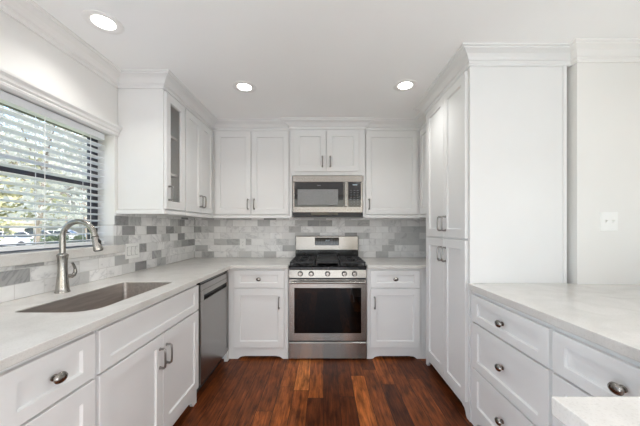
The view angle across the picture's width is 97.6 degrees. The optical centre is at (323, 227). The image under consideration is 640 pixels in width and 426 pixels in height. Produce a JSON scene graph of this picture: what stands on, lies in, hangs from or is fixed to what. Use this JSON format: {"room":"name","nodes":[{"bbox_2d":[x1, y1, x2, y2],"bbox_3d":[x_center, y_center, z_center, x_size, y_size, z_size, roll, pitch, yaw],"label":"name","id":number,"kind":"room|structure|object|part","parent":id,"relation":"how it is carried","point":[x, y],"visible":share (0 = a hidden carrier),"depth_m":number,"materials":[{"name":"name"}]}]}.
{"room":"kitchen","nodes":[
{"label":"kitchen","id":0,"kind":"room"},
{"bbox_2d":[0,10,193,302],"bbox_3d":[-1.665,0.063,-0.286,0.170,2.448,7.427,0,0,0],"label":"wall","id":1,"kind":"structure","parent":0,"point":[25,54],"depth_m":1.74,"materials":[{"name":"paint"}]},
{"bbox_2d":[0,103,97,251],"bbox_3d":[-1.728,-0.283,1.208,0.045,0.830,1.817,0,0,0],"label":"window","id":2,"kind":"structure","parent":1,"relation":"in","point":[2,168],"depth_m":1.99,"materials":[{"name":"black metal"}]},
{"bbox_3d":[-1.729,-0.310,1.208,0.032,0.036,1.725,0,0,0],"label":"meeting rail","id":3,"kind":"part","parent":2,"relation":"part of","materials":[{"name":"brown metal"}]},
{"bbox_2d":[0,90,104,251],"bbox_3d":[-1.646,-0.284,1.196,0.057,0.812,1.752,0,0,0],"label":"window blind","id":4,"kind":"object","parent":2,"relation":"attached to","point":[8,99],"visible":0.93,"depth_m":1.64,"materials":[{"name":"white plastic"}]},
{"bbox_3d":[-1.646,-0.273,1.627,0.057,0.770,0.004,0,0,0],"label":"ladder cord","id":5,"kind":"part","parent":4,"relation":"part of","materials":[{"name":"white fabric"}]},
{"bbox_3d":[-1.646,0.110,1.196,0.052,0.024,1.752,0,0,0],"label":"rail","id":6,"kind":"part","parent":4,"relation":"part of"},
{"bbox_3d":[-1.646,-0.273,1.947,0.057,0.770,0.004,0,0,0],"label":"ladder cord","id":7,"kind":"part","parent":4,"relation":"part of","materials":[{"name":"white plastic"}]},
{"bbox_2d":[0,0,120,88],"bbox_3d":[-1.533,-1.113,-0.925,0.094,0.096,6.149,0,0,0],"label":"crown molding","id":8,"kind":"structure","parent":1,"relation":"attached to","point":[28,13],"depth_m":1.63,"materials":[{"name":"paint"}]},
{"bbox_2d":[0,67,121,135],"bbox_3d":[-1.561,-0.733,1.173,0.038,0.069,1.945,0,0,0],"label":"trim","id":9,"kind":"structure","parent":1,"relation":"attached to","point":[9,80],"depth_m":1.62,"materials":[{"name":"paint"}]},
{"bbox_2d":[0,244,124,267],"bbox_3d":[-1.645,0.162,1.210,0.200,0.060,1.940,0,0,0],"label":"sill","id":10,"kind":"structure","parent":1,"relation":"attached to","point":[14,258],"depth_m":1.58,"materials":[{"name":"stone"}]},
{"bbox_2d":[0,213,194,302],"bbox_3d":[-1.637,0.127,1.784,0.130,0.480,3.287,0,0,0],"label":"tiled wall","id":11,"kind":"structure","parent":1,"relation":"attached to","point":[162,240],"depth_m":2.17,"materials":[{"name":"tile"}]},
{"bbox_2d":[125,243,138,258],"bbox_3d":[-1.567,0.191,2.300,0.010,0.122,0.165,0,0,0],"label":"rocker switch plate","id":12,"kind":"object","parent":11,"relation":"attached to","point":[132,249],"visible":1,"depth_m":2.28,"materials":[{"name":"plastic"}]},
{"bbox_2d":[116,89,184,215],"bbox_3d":[-1.375,-0.608,2.289,0.406,1.010,0.324,0,0,0],"label":"upper cabinet","id":13,"kind":"object","parent":1,"relation":"attached to","point":[151,139],"visible":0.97,"depth_m":2.15,"materials":[{"name":"paint"}]},
{"bbox_3d":[-1.393,-0.120,2.289,0.370,0.035,0.324,0,0,0],"label":"light rail","id":14,"kind":"part","parent":13,"relation":"part of","materials":[{"name":"paint"}]},
{"bbox_3d":[-1.191,-0.268,2.189,0.038,0.122,0.018,0,0,0],"label":"handle","id":15,"kind":"part","parent":13,"relation":"part of","materials":[{"name":"silver metal"}]},
{"bbox_2d":[171,136,177,141],"bbox_3d":[-1.413,-0.752,2.300,0.306,0.018,0.264,0,0,0],"label":"shelf","id":16,"kind":"object","parent":13,"relation":"attached to","point":[173,139],"depth_m":2.39,"materials":[{"name":"white"}]},
{"bbox_3d":[-1.219,-0.597,2.301,0.020,0.903,0.288,0,0,0],"label":"door","id":17,"kind":"part","parent":13,"relation":"part of","materials":[{"name":"paint"}]},
{"bbox_2d":[183,108,212,217],"bbox_3d":[-1.375,-0.608,2.767,0.406,1.010,0.628,0,0,0],"label":"upper cabinet","id":18,"kind":"object","parent":1,"relation":"attached to","point":[198,137],"visible":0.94,"depth_m":2.71,"materials":[{"name":"paint"}]},
{"bbox_3d":[-1.219,-0.597,2.619,0.020,0.903,0.303,0,0,0],"label":"door","id":19,"kind":"part","parent":18,"relation":"part of","materials":[{"name":"paint"}]},
{"bbox_3d":[-1.229,-0.120,2.767,0.042,0.035,0.628,0,0,0],"label":"light rail","id":20,"kind":"part","parent":18,"relation":"part of","materials":[{"name":"paint"}]},
{"bbox_3d":[-1.219,-0.597,2.920,0.020,0.903,0.290,0,0,0],"label":"door","id":21,"kind":"part","parent":18,"relation":"part of","materials":[{"name":"paint"}]},
{"bbox_2d":[194,217,363,217],"bbox_3d":[0.220,0.063,3.487,3.940,2.448,0.120,0,0,0],"label":"wall","id":22,"kind":"structure","parent":0,"point":[194,217],"depth_m":3.43,"materials":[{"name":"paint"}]},
{"bbox_2d":[212,131,290,217],"bbox_3d":[-0.796,-0.608,3.225,0.864,1.010,0.399,0,0,0],"label":"upper cabinet","id":23,"kind":"object","parent":22,"relation":"attached to","point":[251,169],"visible":0.87,"depth_m":3.07,"materials":[{"name":"paint"}]},
{"bbox_3d":[-0.992,-0.597,3.073,0.392,0.903,0.020,0,0,0],"label":"door","id":24,"kind":"part","parent":23,"relation":"part of","materials":[{"name":"paint"}]},
{"bbox_3d":[-0.796,-0.120,3.083,0.864,0.035,0.042,0,0,0],"label":"light rail","id":25,"kind":"part","parent":23,"relation":"part of","materials":[{"name":"paint"}]},
{"bbox_3d":[-0.585,-0.597,3.073,0.410,0.903,0.020,0,0,0],"label":"door","id":26,"kind":"part","parent":23,"relation":"part of","materials":[{"name":"paint"}]},
{"bbox_2d":[195,218,425,257],"bbox_3d":[0.014,0.127,3.423,3.172,0.480,0.008,0,0,0],"label":"tiled wall","id":27,"kind":"structure","parent":22,"relation":"attached to","point":[214,237],"depth_m":3.42,"materials":[{"name":"tile"}]},
{"bbox_2d":[240,239,245,247],"bbox_3d":[-0.985,0.195,3.415,0.072,0.118,0.008,0,0,0],"label":"wall outlet","id":28,"kind":"object","parent":27,"relation":"attached to","point":[242,241],"visible":1,"depth_m":3.41,"materials":[{"name":"plastic"}]},
{"bbox_2d":[290,130,364,217],"bbox_3d":[0.044,-0.613,3.206,0.813,1.000,0.438,0,0,0],"label":"upper cabinet","id":29,"kind":"object","parent":22,"relation":"attached to","point":[312,152],"visible":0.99,"depth_m":3.04,"materials":[{"name":"paint"}]},
{"bbox_3d":[-0.147,-0.827,3.034,0.346,0.443,0.020,0,0,0],"label":"door","id":30,"kind":"part","parent":29,"relation":"part of","materials":[{"name":"paint"}]},
{"bbox_2d":[293,176,362,216],"bbox_3d":[0.045,-0.342,3.203,0.760,0.442,0.429,0,0,0],"label":"microwave","id":31,"kind":"object","parent":29,"relation":"attached to","point":[313,196],"visible":1,"depth_m":3.03,"materials":[{"name":"grey metal"}]},
{"bbox_3d":[-0.050,-0.358,3.042,0.527,0.266,0.031,0,0,0],"label":"door","id":32,"kind":"part","parent":31,"relation":"part of","materials":[{"name":"black glass"}]},
{"bbox_3d":[0.237,-0.359,3.009,0.038,0.260,0.042,0,0,0],"label":"handle","id":33,"kind":"part","parent":31,"relation":"part of","materials":[{"name":"silver metal"}]},
{"bbox_3d":[0.336,-0.358,3.042,0.135,0.266,0.031,0,0,0],"label":"control panel","id":34,"kind":"part","parent":31,"relation":"part of","materials":[{"name":"black glass"}]},
{"bbox_3d":[0.207,-0.827,3.034,0.346,0.443,0.020,0,0,0],"label":"door","id":35,"kind":"part","parent":29,"relation":"part of","materials":[{"name":"paint"}]},
{"bbox_2d":[364,131,420,217],"bbox_3d":[0.761,-0.608,3.225,0.615,1.010,0.399,0,0,0],"label":"upper cabinet","id":36,"kind":"object","parent":22,"relation":"attached to","point":[392,158],"visible":0.75,"depth_m":3.07,"materials":[{"name":"paint"}]},
{"bbox_3d":[0.761,-0.120,3.083,0.615,0.035,0.042,0,0,0],"label":"light rail","id":37,"kind":"part","parent":36,"relation":"part of","materials":[{"name":"paint"}]},
{"bbox_2d":[173,356,472,425],"bbox_3d":[0.220,1.317,-0.240,3.940,0.060,7.520,0,0,0],"label":"floor","id":38,"kind":"structure","parent":0,"point":[244,390],"depth_m":2.15,"materials":[{"name":"brown wood"}]},
{"bbox_2d":[0,331,94,425],"bbox_3d":[-1.229,0.843,0.948,0.698,0.888,0.365,0,0,0],"label":"base cabinet","id":39,"kind":"object","parent":38,"relation":"on","point":[55,386],"visible":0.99,"depth_m":0.95,"materials":[{"name":"paint"}]},
{"bbox_3d":[-0.945,0.843,0.948,0.020,0.888,0.365,0,0,0],"label":"frame","id":40,"kind":"part","parent":39,"relation":"part of","materials":[{"name":"paint"}]},
{"bbox_3d":[-0.924,0.888,0.950,0.020,0.563,0.346,0,0,0],"label":"door","id":41,"kind":"part","parent":39,"relation":"part of","materials":[{"name":"paint"}]},
{"bbox_3d":[-0.897,0.509,0.950,0.034,0.038,0.049,0,0,0],"label":"knob","id":42,"kind":"part","parent":39,"relation":"part of","materials":[{"name":"grey metal"}]},
{"bbox_2d":[92,284,198,425],"bbox_3d":[-1.228,0.843,1.597,0.701,0.888,0.930,0,0,0],"label":"base cabinet","id":43,"kind":"object","parent":38,"relation":"on","point":[147,358],"visible":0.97,"depth_m":1.50,"materials":[{"name":"paint"}]},
{"bbox_3d":[-0.924,0.888,1.369,0.020,0.563,0.451,0,0,0],"label":"door","id":44,"kind":"part","parent":43,"relation":"part of","materials":[{"name":"paint"}]},
{"bbox_2d":[0,258,292,370],"bbox_3d":[-0.957,0.383,1.779,1.228,0.032,3.278,0,0,0],"label":"countertop","id":45,"kind":"structure","parent":43,"relation":"on","point":[23,336],"depth_m":1.33,"materials":[{"name":"stone"}]},
{"bbox_2d":[54,219,102,293],"bbox_3d":[-1.382,0.159,1.611,0.259,0.415,0.117,0,0,0],"label":"kitchen faucet","id":46,"kind":"object","parent":45,"relation":"on","point":[62,280],"visible":1,"depth_m":1.57,"materials":[{"name":"silver metal"}]},
{"bbox_3d":[-1.474,0.249,1.634,0.026,0.092,0.072,0,0,6],"label":"lever handle","id":47,"kind":"part","parent":46,"relation":"part of","materials":[{"name":"silver metal"}]},
{"bbox_3d":[-1.388,0.052,1.586,0.208,0.200,0.029,0,0,0],"label":"spout","id":48,"kind":"part","parent":46,"relation":"part of","materials":[{"name":"silver metal"}]},
{"bbox_2d":[16,283,168,312],"bbox_3d":[-1.183,0.488,1.556,0.341,0.231,0.686,0,0,0],"label":"sink","id":49,"kind":"object","parent":45,"relation":"in","point":[103,297],"visible":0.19,"depth_m":1.67,"materials":[{"name":"metal"}]},
{"bbox_3d":[-0.896,0.732,1.564,0.038,0.122,0.018,0,0,0],"label":"handle","id":50,"kind":"part","parent":43,"relation":"part of","materials":[{"name":"silver metal"}]},
{"bbox_3d":[-0.896,0.732,1.630,0.038,0.122,0.018,0,0,0],"label":"handle","id":51,"kind":"part","parent":43,"relation":"part of","materials":[{"name":"silver metal"}]},
{"bbox_3d":[-0.924,0.888,1.825,0.020,0.563,0.451,0,0,0],"label":"door","id":52,"kind":"part","parent":43,"relation":"part of","materials":[{"name":"paint"}]},
{"bbox_2d":[197,270,228,391],"bbox_3d":[-1.242,0.844,2.398,0.672,0.886,0.656,0,0,0],"label":"dishwasher","id":53,"kind":"object","parent":38,"relation":"on","point":[213,309],"visible":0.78,"depth_m":2.31,"materials":[{"name":"grey metal"}]},
{"bbox_3d":[-0.912,0.494,2.376,0.013,0.045,0.500,0,0,0],"label":"handle","id":54,"kind":"part","parent":53,"relation":"part of","materials":[{"name":"metal"}]},
{"bbox_2d":[222,268,288,358],"bbox_3d":[-0.699,0.843,3.056,0.708,0.888,0.738,0,0,0],"label":"base cabinet","id":55,"kind":"object","parent":38,"relation":"on","point":[258,298],"visible":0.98,"depth_m":2.73,"materials":[{"name":"paint"}]},
{"bbox_3d":[-0.628,0.501,2.734,0.486,0.167,0.020,0,0,0],"label":"drawer","id":56,"kind":"part","parent":55,"relation":"part of","materials":[{"name":"paint"}]},
{"bbox_3d":[-0.628,0.884,2.734,0.486,0.571,0.020,0,0,0],"label":"door","id":57,"kind":"part","parent":55,"relation":"part of","materials":[{"name":"paint"}]},
{"bbox_2d":[289,236,366,358],"bbox_3d":[0.041,0.694,3.028,0.763,1.186,0.754,0,0,0],"label":"gas range","id":58,"kind":"object","parent":38,"relation":"on","point":[328,281],"visible":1,"depth_m":2.71,"materials":[{"name":"grey metal"}]},
{"bbox_3d":[0.041,0.805,2.717,0.650,0.440,0.004,0,0,0],"label":"oven glass","id":59,"kind":"part","parent":58,"relation":"part of","materials":[{"name":"black glass"}]},
{"bbox_3d":[0.041,1.193,2.733,0.754,0.168,0.041,0,0,0],"label":"storage drawer","id":60,"kind":"part","parent":58,"relation":"part of","materials":[{"name":"silver metal"}]},
{"bbox_3d":[0.041,0.800,2.736,0.754,0.594,0.047,0,0,0],"label":"oven door","id":61,"kind":"part","parent":58,"relation":"part of","materials":[{"name":"black glass"}]},
{"bbox_3d":[0.041,0.527,2.683,0.725,0.027,0.064,0,0,0],"label":"oven handle","id":62,"kind":"part","parent":58,"relation":"part of","materials":[{"name":"silver metal"}]},
{"bbox_2d":[289,259,366,268],"bbox_3d":[0.041,0.392,3.035,0.758,0.034,0.620,0,0,0],"label":"cooktop","id":63,"kind":"object","parent":58,"relation":"in","point":[315,265],"depth_m":2.75,"materials":[{"name":"black metal"}]},
{"bbox_3d":[0.041,0.450,2.742,0.758,0.081,0.057,0,0,0],"label":"control panel","id":64,"kind":"part","parent":58,"relation":"part of","materials":[{"name":"silver metal"}]},
{"bbox_2d":[366,269,425,358],"bbox_3d":[0.807,0.843,3.056,0.760,0.888,0.738,0,0,0],"label":"base cabinet","id":65,"kind":"object","parent":38,"relation":"on","point":[396,298],"visible":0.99,"depth_m":2.73,"materials":[{"name":"paint"}]},
{"bbox_2d":[361,258,425,268],"bbox_3d":[1.012,0.383,3.062,1.173,0.032,0.713,0,0,0],"label":"countertop","id":66,"kind":"structure","parent":65,"relation":"on","point":[371,263],"depth_m":2.85,"materials":[{"name":"stone"}]},
{"bbox_3d":[0.699,0.501,2.734,0.480,0.167,0.020,0,0,0],"label":"drawer","id":67,"kind":"part","parent":65,"relation":"part of","materials":[{"name":"paint"}]},
{"bbox_3d":[0.699,0.884,2.734,0.480,0.571,0.020,0,0,0],"label":"door","id":68,"kind":"part","parent":65,"relation":"part of","materials":[{"name":"paint"}]},
{"bbox_2d":[426,66,566,421],"bbox_3d":[1.258,0.087,2.247,0.694,2.400,0.801,0,0,0],"label":"pantry cabinet","id":69,"kind":"object","parent":38,"relation":"on","point":[496,140],"visible":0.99,"depth_m":1.85,"materials":[{"name":"paint"}]},
{"bbox_3d":[0.958,0.630,2.393,0.020,1.080,0.357,0,0,0],"label":"door","id":70,"kind":"part","parent":69,"relation":"part of","materials":[{"name":"paint"}]},
{"bbox_3d":[0.958,-0.487,2.393,0.020,1.122,0.357,0,0,0],"label":"door","id":71,"kind":"part","parent":69,"relation":"part of","materials":[{"name":"paint"}]},
{"bbox_3d":[0.979,0.087,2.249,0.020,2.400,0.795,0,0,0],"label":"frame","id":72,"kind":"part","parent":69,"relation":"part of","materials":[{"name":"paint"}]},
{"bbox_3d":[0.958,0.630,2.044,0.020,1.080,0.334,0,0,0],"label":"door","id":73,"kind":"part","parent":69,"relation":"part of","materials":[{"name":"paint"}]},
{"bbox_3d":[0.958,-0.487,2.044,0.020,1.122,0.334,0,0,0],"label":"door","id":74,"kind":"part","parent":69,"relation":"part of","materials":[{"name":"paint"}]},
{"bbox_2d":[471,291,555,425],"bbox_3d":[1.263,0.847,1.514,0.684,0.880,0.672,0,0,0],"label":"base cabinet","id":75,"kind":"object","parent":38,"relation":"on","point":[511,349],"visible":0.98,"depth_m":1.45,"materials":[{"name":"paint"}]},
{"bbox_3d":[0.938,1.034,1.494,0.034,0.038,0.049,0,0,0],"label":"knob","id":76,"kind":"part","parent":75,"relation":"part of","materials":[{"name":"grey metal"}]},
{"bbox_3d":[0.938,0.748,1.494,0.034,0.038,0.049,0,0,0],"label":"knob","id":77,"kind":"part","parent":75,"relation":"part of","materials":[{"name":"grey metal"}]},
{"bbox_3d":[0.938,0.513,1.494,0.034,0.038,0.049,0,0,0],"label":"knob","id":78,"kind":"part","parent":75,"relation":"part of","materials":[{"name":"grey metal"}]},
{"bbox_3d":[0.964,1.034,1.494,0.020,0.271,0.612,0,0,0],"label":"drawer","id":79,"kind":"part","parent":75,"relation":"part of","materials":[{"name":"paint"}]},
{"bbox_3d":[0.964,0.513,1.494,0.020,0.167,0.612,0,0,0],"label":"drawer","id":80,"kind":"part","parent":75,"relation":"part of","materials":[{"name":"paint"}]},
{"bbox_2d":[552,327,639,425],"bbox_3d":[1.263,0.847,0.890,0.684,0.880,0.571,0,0,0],"label":"base cabinet","id":81,"kind":"object","parent":38,"relation":"on","point":[582,367],"visible":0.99,"depth_m":1.02,"materials":[{"name":"paint"}]},
{"bbox_3d":[0.964,0.748,0.892,0.020,0.282,0.552,0,0,0],"label":"drawer","id":82,"kind":"part","parent":81,"relation":"part of","materials":[{"name":"paint"}]},
{"bbox_3d":[0.964,0.513,0.892,0.020,0.167,0.552,0,0,0],"label":"drawer","id":83,"kind":"part","parent":81,"relation":"part of","materials":[{"name":"paint"}]},
{"bbox_3d":[0.985,0.818,0.890,0.020,0.822,0.571,0,0,0],"label":"frame","id":84,"kind":"part","parent":81,"relation":"part of","materials":[{"name":"paint"}]},
{"bbox_3d":[0.938,0.513,0.892,0.034,0.038,0.049,0,0,0],"label":"knob","id":85,"kind":"part","parent":81,"relation":"part of","materials":[{"name":"grey metal"}]},
{"bbox_3d":[1.478,0.848,0.305,1.044,0.878,0.570,0,0,0],"label":"backing","id":86,"kind":"object","parent":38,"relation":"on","visible":0},
{"bbox_2d":[467,283,639,425],"bbox_3d":[1.280,0.387,0.925,1.570,0.040,1.850,0,0,0],"label":"countertop","id":87,"kind":"structure","parent":86,"relation":"on","point":[607,316],"depth_m":1.15,"materials":[{"name":"stone"}]},
{"bbox_2d":[33,0,639,118],"bbox_3d":[0.220,-1.211,-0.240,3.940,0.100,7.520,0,0,0],"label":"ceiling","id":88,"kind":"structure","parent":0,"point":[302,58],"depth_m":1.70,"materials":[{"name":"paint"}]},
{"bbox_2d":[81,9,123,34],"bbox_3d":[-1.245,-1.158,1.585,0.192,0.006,0.192,0,0,0],"label":"recessed light","id":89,"kind":"object","parent":88,"relation":"in","point":[99,21],"visible":1,"depth_m":1.57,"materials":[{"name":"paint"}]},
{"bbox_2d":[232,81,255,92],"bbox_3d":[-0.653,-1.158,2.314,0.192,0.006,0.192,0,0,0],"label":"recessed light","id":90,"kind":"object","parent":88,"relation":"in","point":[243,86],"visible":1,"depth_m":2.30,"materials":[{"name":"paint"}]},
{"bbox_2d":[393,79,417,91],"bbox_3d":[0.668,-1.158,2.289,0.192,0.006,0.192,0,0,0],"label":"recessed light","id":91,"kind":"object","parent":88,"relation":"in","point":[408,84],"visible":1,"depth_m":2.28,"materials":[{"name":"paint"}]},
{"bbox_2d":[567,63,639,283],"bbox_3d":[1.915,0.063,2.619,0.550,2.448,1.617,0,0,0],"label":"wall","id":92,"kind":"structure","parent":0,"point":[603,99],"depth_m":1.81,"materials":[{"name":"paint"}]},
{"bbox_2d":[117,43,570,130],"bbox_3d":[0.030,-1.113,2.421,3.220,0.096,1.326,0,0,0],"label":"crown molding","id":93,"kind":"structure","parent":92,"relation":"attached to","point":[467,55],"depth_m":2.17,"materials":[{"name":"paint"}]},
{"bbox_2d":[419,126,425,217],"bbox_3d":[1.324,-0.608,2.866,0.552,1.010,0.431,0,0,0],"label":"upper cabinet","id":94,"kind":"object","parent":92,"relation":"attached to","point":[423,131],"visible":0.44,"depth_m":2.97,"materials":[{"name":"paint"}]},
{"bbox_2d":[600,212,617,230],"bbox_3d":[1.842,-0.039,1.801,0.112,0.122,0.019,0,0,0],"label":"toggle switch plate","id":95,"kind":"object","parent":92,"relation":"attached to","point":[608,220],"visible":1,"depth_m":1.80,"materials":[{"name":"plastic"}]},
{"label":"outside","id":96,"kind":"structure","parent":0,"visible":0},
{"bbox_3d":[-45.880,1.937,35.000,88.240,0.200,110.000,0,0,0],"label":"lawn","id":97,"kind":"structure","parent":96,"visible":0},
{"bbox_2d":[2,220,42,230],"bbox_3d":[-69.994,-0.113,62.560,11.000,3.900,8.000,0,0,-43],"label":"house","id":98,"kind":"structure","parent":97,"relation":"on","point":[30,223],"depth_m":61.44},
{"bbox_2d":[0,132,69,241],"bbox_3d":[-21.072,-2.446,18.251,6.722,8.575,8.485,0,0,-39],"label":"tree","id":99,"kind":"object","parent":97,"relation":"on","point":[11,196],"visible":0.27,"depth_m":17.81,"materials":[{"name":"green plant"}]},
{"bbox_2d":[30,236,53,244],"bbox_3d":[-16.985,1.159,17.007,1.431,1.509,1.864,0,0,0],"label":"shrub","id":100,"kind":"object","parent":97,"relation":"on","point":[41,239],"visible":0.18,"depth_m":16.94,"materials":[{"name":"green plant"}]},
{"bbox_2d":[0,105,86,244],"bbox_3d":[-10.240,-2.425,10.253,6.255,8.547,5.561,0,0,0],"label":"tree","id":101,"kind":"object","parent":97,"relation":"on","point":[5,160],"visible":0.27,"depth_m":9.79,"materials":[{"name":"green plant"}]},
{"bbox_2d":[3,119,86,239],"bbox_3d":[-15.242,-3.271,17.656,7.214,10.236,6.680,0,0,-21],"label":"tree","id":102,"kind":"object","parent":97,"relation":"on","point":[62,150],"visible":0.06,"depth_m":17.13,"materials":[{"name":"green plant"}]},
{"bbox_3d":[-15.049,-4.971,17.771,7.836,6.836,6.622,0,0,-36],"label":"crown","id":103,"kind":"part","parent":102,"relation":"part of","materials":[{"name":"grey plant"}]},
{"bbox_2d":[48,235,68,243],"bbox_3d":[-18.508,1.159,19.490,1.870,1.509,1.420,0,0,32],"label":"shrub","id":104,"kind":"object","parent":97,"relation":"on","point":[54,238],"visible":0.1,"depth_m":19.33,"materials":[{"name":"green plant"}]},
{"bbox_2d":[47,230,84,239],"bbox_3d":[-33.112,1.072,35.998,4.589,1.510,1.820,0,0,-20],"label":"car","id":105,"kind":"object","parent":97,"relation":"on","point":[53,231],"visible":0.06,"depth_m":35.42,"materials":[{"name":"white paint"}]},
{"bbox_3d":[-33.499,0.632,35.857,3.042,0.510,1.620,0,0,-20],"label":"cabin glass","id":106,"kind":"part","parent":105,"relation":"part of","materials":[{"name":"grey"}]},
{"bbox_2d":[46,138,86,217],"bbox_3d":[-26.790,-4.753,33.312,11.313,13.194,8.962,0,0,-31],"label":"tree","id":107,"kind":"object","parent":97,"relation":"on","point":[65,186],"visible":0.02,"depth_m":31.57,"materials":[{"name":"green plant"}]},
{"bbox_2d":[66,235,85,241],"bbox_3d":[-18.564,1.159,21.020,1.870,1.509,1.420,0,0,-34],"label":"shrub","id":108,"kind":"object","parent":97,"relation":"on","point":[77,237],"visible":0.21,"depth_m":21.03,"materials":[{"name":"green plant"}]},
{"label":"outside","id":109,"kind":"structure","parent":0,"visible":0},
{"bbox_3d":[-26.095,1.852,23.520,62.430,0.070,65.880,0,0,0],"label":"street","id":110,"kind":"object","parent":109,"visible":0},
{"bbox_2d":[0,231,43,245],"bbox_3d":[-27.262,1.072,24.499,4.589,1.510,1.820,0,0,-8],"label":"car","id":111,"kind":"object","parent":110,"relation":"on","point":[17,239],"visible":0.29,"depth_m":23.82,"materials":[{"name":"white paint"}]},
{"bbox_3d":[-27.669,0.632,24.442,3.042,0.510,1.620,0,0,-8],"label":"cabin glass","id":112,"kind":"part","parent":111,"relation":"part of","materials":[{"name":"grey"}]},
{"bbox_2d":[23,230,53,238],"bbox_3d":[-29.782,1.072,28.999,4.589,1.510,1.820,0,0,-14],"label":"car","id":113,"kind":"object","parent":110,"relation":"on","point":[28,232],"visible":0.07,"depth_m":28.46,"materials":[{"name":"grey paint"}]},
{"bbox_3d":[-30.181,0.632,28.899,3.042,0.510,1.620,0,0,-14],"label":"cabin glass","id":114,"kind":"part","parent":113,"relation":"part of","materials":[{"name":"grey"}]},
{"bbox_3d":[2.130,0.063,-1.095,0.120,2.448,5.810,0,0,0],"label":"wall","id":115,"kind":"structure","parent":0,"visible":0},
{"bbox_2d":[567,38,639,68],"bbox_3d":[1.808,-1.113,-1.050,0.524,0.096,5.900,0,0,0],"label":"crown molding","id":116,"kind":"structure","parent":115,"relation":"attached to","point":[583,50],"depth_m":1.77,"materials":[{"name":"paint"}]}
]}

